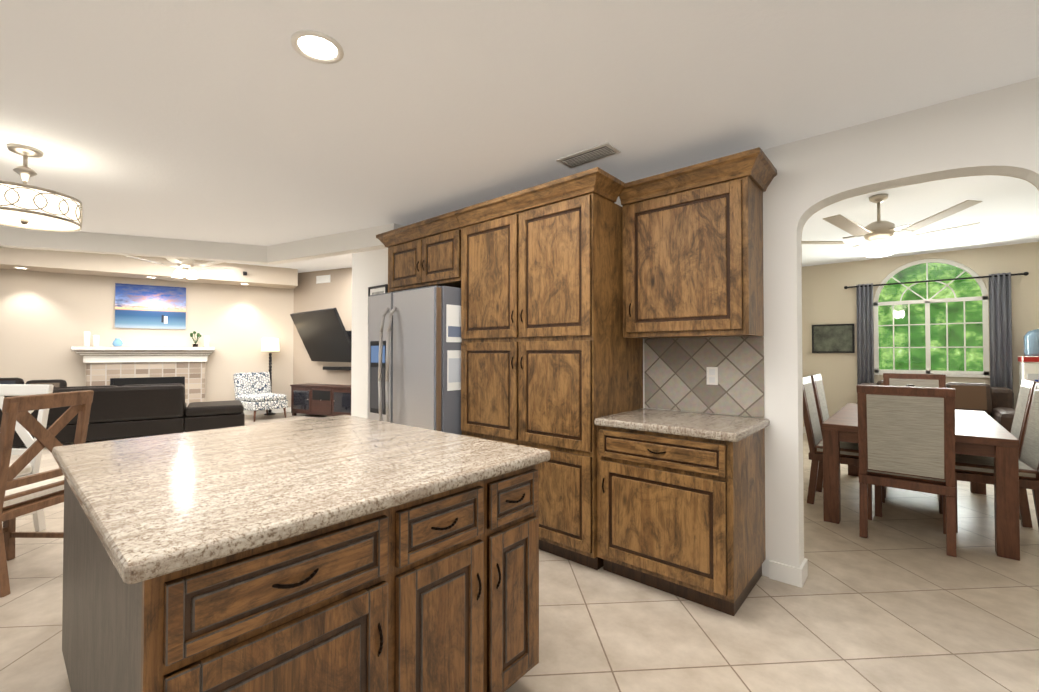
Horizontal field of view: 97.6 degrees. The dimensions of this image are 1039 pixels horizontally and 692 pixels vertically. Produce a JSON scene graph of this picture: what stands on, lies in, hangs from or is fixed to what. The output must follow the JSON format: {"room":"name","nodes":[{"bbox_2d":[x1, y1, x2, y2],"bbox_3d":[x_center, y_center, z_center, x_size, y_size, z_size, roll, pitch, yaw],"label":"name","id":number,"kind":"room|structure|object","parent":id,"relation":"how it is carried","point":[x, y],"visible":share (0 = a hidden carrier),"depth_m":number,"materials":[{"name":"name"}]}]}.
{"room":"kitchen","nodes":[
{"label":"kitchen","id":0,"kind":"room"},
{"bbox_2d":[0,269,293,407],"bbox_3d":[-8.235,-0.108,7.953,8.000,3.050,0.150,1,-1,-33],"label":"wall","id":1,"kind":"structure","parent":0,"point":[48,320],"depth_m":8.44,"materials":[{"name":"beige paint"}]},
{"bbox_2d":[115,283,185,328],"bbox_3d":[-7.005,-0.743,8.658,1.050,0.820,0.043,1,-1,-33],"label":"picture","id":2,"kind":"object","parent":1,"relation":"attached to","point":[149,306],"visible":0.93,"depth_m":8.63,"materials":[{"name":"blue"}]},
{"bbox_2d":[0,247,297,288],"bbox_3d":[-8.064,-1.462,7.622,7.800,0.349,0.620,1,-1,-33],"label":"ceiling","id":3,"kind":"structure","parent":0,"point":[97,264],"depth_m":8.13,"materials":[{"name":"beige paint"}]},
{"bbox_2d":[0,223,403,264],"bbox_3d":[-4.982,-1.327,3.632,5.020,0.735,6.975,-1,-1,41],"label":"wall","id":4,"kind":"structure","parent":0,"point":[357,241],"depth_m":4.64,"materials":[{"name":"white paint"}]},
{"bbox_2d":[204,253,351,272],"bbox_3d":[-6.455,-1.681,6.352,12.000,0.050,13.500,-1,-1,41],"label":"ceiling","id":5,"kind":"structure","parent":0,"point":[332,262],"depth_m":9.03,"materials":[{"name":"white paint"}]},
{"bbox_2d":[125,255,233,279],"bbox_3d":[-5.191,-1.351,7.054,1.341,0.590,1.403,-1,-1,41],"label":"ceiling fan","id":6,"kind":"object","parent":5,"relation":"hanging from","point":[185,264],"visible":0.81,"depth_m":6.96,"materials":[{"name":"silver metal"}]},
{"bbox_2d":[293,267,351,384],"bbox_3d":[-2.540,-0.093,8.984,5.300,3.050,0.150,0,-1,25],"label":"wall","id":7,"kind":"structure","parent":0,"point":[310,294],"depth_m":9.68,"materials":[{"name":"beige paint"}]},
{"bbox_2d":[290,308,351,369],"bbox_3d":[-3.696,-0.092,9.005,1.880,1.158,0.901,-1,-1,42],"label":"tv","id":8,"kind":"object","parent":7,"relation":"attached to","point":[325,335],"visible":0.79,"depth_m":8.78,"materials":[{"name":"black plastic"}]},
{"bbox_2d":[316,275,329,283],"bbox_3d":[-4.168,-1.419,9.652,0.400,0.160,0.017,0,-1,24],"label":"wall air vent","id":9,"kind":"object","parent":7,"relation":"attached to","point":[323,279],"visible":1,"depth_m":9.64,"materials":[{"name":"white"}]},
{"bbox_2d":[0,412,1038,691],"bbox_3d":[-2.828,1.407,5.150,19.000,0.060,16.500,-1,-1,41],"label":"floor","id":10,"kind":"structure","parent":0,"point":[898,598],"depth_m":2.23,"materials":[{"name":"tile"}]},
{"bbox_2d":[0,384,53,530],"bbox_3d":[-3.741,0.819,3.149,0.480,1.071,0.530,0,-1,4],"label":"chair","id":11,"kind":"object","parent":10,"relation":"on","point":[28,440],"visible":0.4,"depth_m":3.34,"materials":[{"name":"white paint"}]},
{"bbox_2d":[0,390,93,597],"bbox_3d":[-2.980,0.812,2.658,0.531,1.071,0.480,0,-1,1],"label":"chair","id":12,"kind":"object","parent":10,"relation":"on","point":[21,496],"visible":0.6,"depth_m":2.61,"materials":[{"name":"brown wood"}]},
{"bbox_2d":[0,377,244,446],"bbox_3d":[-6.183,0.923,6.891,3.420,0.958,0.970,1,-1,-33],"label":"sectional sofa","id":13,"kind":"object","parent":10,"relation":"on","point":[129,411],"visible":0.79,"depth_m":6.70,"materials":[{"name":"leather"}]},
{"bbox_2d":[71,346,214,405],"bbox_3d":[-6.904,0.719,8.467,2.040,1.410,0.439,1,-1,-33],"label":"fireplace","id":14,"kind":"object","parent":10,"relation":"on","point":[118,366],"visible":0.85,"depth_m":8.43,"materials":[{"name":"tile"}]},
{"bbox_2d":[84,332,98,345],"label":"mantel decor","id":15,"kind":"object","parent":14,"relation":"on","point":[86,334],"depth_m":8.03,"materials":[{"name":"white"}]},
{"bbox_2d":[112,338,122,345],"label":"mantel decor","id":16,"kind":"object","parent":14,"relation":"on","point":[117,342],"depth_m":8.21,"materials":[{"name":"blue"}]},
{"bbox_2d":[190,331,208,346],"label":"mantel decor","id":17,"kind":"object","parent":14,"relation":"on","point":[206,338],"depth_m":8.91,"materials":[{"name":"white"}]},
{"bbox_2d":[233,372,287,421],"bbox_3d":[-5.135,0.982,9.015,0.771,0.902,0.680,0,-1,32],"label":"armchair","id":18,"kind":"object","parent":10,"relation":"on","point":[253,391],"visible":0.88,"depth_m":8.93,"materials":[{"name":"white fabric"}]},
{"bbox_2d":[261,338,278,414],"bbox_3d":[-5.256,0.640,9.584,0.340,1.600,0.340,-1,-1,41],"label":"floor lamp","id":19,"kind":"object","parent":10,"relation":"on","point":[270,344],"visible":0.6,"depth_m":9.50,"materials":[{"name":"black plastic"}]},
{"bbox_2d":[62,464,538,691],"bbox_3d":[-0.874,0.891,1.795,1.545,0.877,1.205,-1,-1,41],"label":"kitchen island","id":20,"kind":"object","parent":10,"relation":"on","point":[438,592],"visible":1,"depth_m":1.22,"materials":[{"name":"brown wood"}]},
{"bbox_2d":[52,415,549,583],"bbox_3d":[-0.888,0.429,1.813,1.580,0.042,1.275,-1,-1,41],"label":"island countertop","id":21,"kind":"structure","parent":20,"relation":"on","point":[156,506],"depth_m":1.39,"materials":[{"name":"stone"}]},
{"bbox_2d":[290,383,350,415],"bbox_3d":[-3.832,1.115,9.195,1.790,0.640,0.467,0,-1,25],"label":"tv stand","id":22,"kind":"object","parent":10,"relation":"on","point":[323,399],"visible":0.81,"depth_m":9.03,"materials":[{"name":"brown wood"}]},
{"bbox_2d":[368,285,461,434],"bbox_3d":[-0.711,0.461,3.840,0.909,1.795,0.909,-1,-1,41],"label":"refrigerator","id":23,"kind":"object","parent":10,"relation":"on","point":[414,356],"visible":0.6,"depth_m":3.44,"materials":[{"name":"grey metal"}]},
{"bbox_2d":[368,284,387,295],"bbox_3d":[-1.660,-0.480,5.334,0.390,0.450,0.031,-1,-1,41],"label":"framed picture","id":24,"kind":"object","parent":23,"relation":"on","point":[379,289],"visible":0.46,"depth_m":5.33,"materials":[{"name":"white"}]},
{"bbox_2d":[455,167,642,569],"bbox_3d":[0.216,0.171,3.240,1.226,2.358,0.724,-1,-1,41],"label":"pantry cabinet","id":25,"kind":"object","parent":10,"relation":"on","point":[551,359],"visible":0.67,"depth_m":2.88,"materials":[{"name":"brown wood"}]},
{"bbox_2d":[597,425,765,615],"bbox_3d":[0.933,0.904,2.653,0.757,0.875,0.656,-1,-1,41],"label":"base cabinet","id":26,"kind":"object","parent":10,"relation":"on","point":[681,516],"visible":1,"depth_m":2.39,"materials":[{"name":"brown wood"}]},
{"bbox_2d":[594,408,769,441],"bbox_3d":[0.945,0.443,2.651,0.787,0.043,0.653,-1,-1,41],"label":"countertop","id":27,"kind":"structure","parent":26,"relation":"on","point":[730,428],"depth_m":2.49,"materials":[{"name":"stone"}]},
{"bbox_2d":[803,376,884,516],"bbox_3d":[2.811,0.822,3.978,0.591,1.080,0.500,-1,-1,41],"label":"dining chair","id":28,"kind":"object","parent":10,"relation":"on","point":[849,453],"visible":0.73,"depth_m":3.92,"materials":[{"name":"brown wood"}]},
{"bbox_2d":[810,374,885,497],"bbox_3d":[3.224,0.828,4.455,0.591,1.080,0.500,-1,-1,41],"label":"dining chair","id":29,"kind":"object","parent":10,"relation":"on","point":[820,398],"visible":0.19,"depth_m":4.50,"materials":[{"name":"brown wood"}]},
{"bbox_2d":[856,384,956,556],"bbox_3d":[2.731,0.811,3.220,0.500,1.080,0.591,-1,-1,41],"label":"dining chair","id":30,"kind":"object","parent":10,"relation":"on","point":[906,437],"visible":1,"depth_m":3.03,"materials":[{"name":"brown wood"}]},
{"bbox_2d":[883,373,945,387],"bbox_3d":[3.980,0.830,4.587,0.500,1.080,0.591,-1,-1,41],"label":"dining chair","id":31,"kind":"object","parent":10,"relation":"on","point":[917,380],"visible":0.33,"depth_m":4.76,"materials":[{"name":"beige fabric"}]},
{"bbox_2d":[822,403,1019,560],"bbox_3d":[3.343,0.982,3.879,1.040,0.755,1.850,-1,-1,41],"label":"dining table","id":32,"kind":"object","parent":10,"relation":"on","point":[981,433],"visible":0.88,"depth_m":3.04,"materials":[{"name":"brown wood"}]},
{"bbox_2d":[856,380,1014,431],"bbox_3d":[5.372,0.930,5.933,1.580,0.916,0.950,-1,-1,41],"label":"sofa","id":33,"kind":"object","parent":10,"relation":"on","point":[996,404],"visible":0.29,"depth_m":5.66,"materials":[{"name":"brown leather"}]},
{"bbox_2d":[939,383,1038,532],"bbox_3d":[3.505,0.812,3.342,0.591,1.080,0.500,-1,-1,36],"label":"dining chair","id":34,"kind":"object","parent":10,"relation":"on","point":[974,468],"visible":0.56,"depth_m":3.27,"materials":[{"name":"brown wood"}]},
{"bbox_2d":[1010,379,1038,518],"bbox_3d":[3.927,0.820,3.845,0.591,1.080,0.500,-1,-1,41],"label":"dining chair","id":35,"kind":"object","parent":10,"relation":"on","point":[1022,409],"visible":0.25,"depth_m":3.63,"materials":[{"name":"brown wood"}]},
{"bbox_2d":[1018,329,1038,390],"bbox_3d":[6.320,0.588,5.520,0.320,1.590,0.360,-1,-1,41],"label":"water cooler","id":36,"kind":"object","parent":10,"relation":"on","point":[1029,365],"visible":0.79,"depth_m":5.49,"materials":[{"name":"white paint"}]},
{"bbox_2d":[0,0,1038,245],"bbox_3d":[-2.979,-1.205,1.117,12.300,0.050,8.150,-1,-1,41],"label":"ceiling","id":37,"kind":"structure","parent":0,"point":[226,120],"depth_m":2.08,"materials":[{"name":"white paint"}]},
{"bbox_2d":[0,144,82,231],"bbox_3d":[-2.910,-0.936,2.675,0.491,0.445,0.490,-1,-1,41],"label":"drum pendant light","id":38,"kind":"object","parent":37,"relation":"hanging from","point":[24,205],"visible":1,"depth_m":2.63,"materials":[{"name":"silver metal"}]},
{"bbox_2d":[291,30,343,63],"bbox_3d":[-0.790,-1.167,1.780,0.190,0.008,0.190,-1,-1,41],"label":"recessed light","id":39,"kind":"object","parent":37,"relation":"in","point":[317,47],"visible":1,"depth_m":1.77,"materials":[{"name":"white"}]},
{"bbox_2d":[556,142,620,167],"bbox_3d":[0.416,-1.149,2.760,0.360,0.015,0.160,-1,-1,41],"label":"ceiling vent","id":40,"kind":"object","parent":37,"relation":"in","point":[592,154],"visible":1,"depth_m":2.74,"materials":[{"name":"white metal"}]},
{"bbox_2d":[351,77,1038,576],"bbox_3d":[1.155,-0.178,3.012,8.550,3.050,0.150,-1,-1,41],"label":"wall","id":41,"kind":"structure","parent":0,"point":[993,131],"depth_m":2.55,"materials":[{"name":"white paint"}]},
{"bbox_2d":[376,211,461,292],"bbox_3d":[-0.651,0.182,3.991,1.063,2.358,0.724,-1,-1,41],"label":"wall cabinet","id":42,"kind":"object","parent":41,"relation":"attached to","point":[425,253],"visible":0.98,"depth_m":3.70,"materials":[{"name":"brown wood"}]},
{"bbox_2d":[243,407,807,587],"bbox_3d":[-1.726,1.326,5.046,15.598,0.100,11.816,-1,-1,41],"label":"baseboard","id":43,"kind":"structure","parent":41,"relation":"attached to","point":[788,574],"depth_m":2.59,"materials":[{"name":"white wood"}]},
{"bbox_2d":[619,147,776,338],"bbox_3d":[1.052,-0.536,2.744,0.821,0.958,0.394,-1,-1,41],"label":"upper cabinet","id":44,"kind":"object","parent":41,"relation":"attached to","point":[692,251],"visible":1,"depth_m":2.60,"materials":[{"name":"brown wood"}]},
{"bbox_2d":[644,336,764,417],"bbox_3d":[1.146,0.185,2.901,0.745,0.476,0.020,-1,-1,41],"label":"backsplash","id":45,"kind":"structure","parent":41,"relation":"attached to","point":[719,375],"depth_m":2.87,"materials":[{"name":"grey tile"}]},
{"bbox_2d":[802,242,1038,426],"bbox_3d":[5.894,-0.130,6.382,3.800,3.050,0.150,-1,-1,41],"label":"wall","id":46,"kind":"structure","parent":0,"point":[827,298],"depth_m":6.91,"materials":[{"name":"beige paint"}]},
{"bbox_2d":[812,324,854,352],"bbox_3d":[4.904,-0.115,7.118,0.550,0.450,0.031,-1,-1,41],"label":"framed picture","id":47,"kind":"object","parent":46,"relation":"attached to","point":[833,338],"visible":0.94,"depth_m":7.11,"materials":[{"name":"black plastic"}]},
{"bbox_2d":[874,259,989,377],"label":"dining room window","id":48,"kind":"structure","parent":46,"relation":"in","point":[984,373],"depth_m":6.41,"materials":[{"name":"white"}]},
{"bbox_2d":[844,272,1028,390],"bbox_3d":[5.709,0.214,6.347,1.908,2.300,0.072,-1,-1,41],"label":"curtain","id":49,"kind":"object","parent":46,"relation":"hanging from","point":[1000,329],"visible":0.77,"depth_m":5.94,"materials":[{"name":"grey fabric"}]},
{"bbox_2d":[802,175,1038,266],"bbox_3d":[4.093,-1.360,4.321,4.100,0.050,5.650,-1,-1,41],"label":"ceiling","id":50,"kind":"structure","parent":0,"point":[1005,211],"depth_m":4.70,"materials":[{"name":"white paint"}]},
{"bbox_2d":[802,194,982,256],"bbox_3d":[3.184,-1.065,4.094,1.415,0.545,1.456,-1,-1,41],"label":"fan","id":51,"kind":"object","parent":50,"relation":"hanging from","point":[878,233],"visible":0.98,"depth_m":3.95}
]}

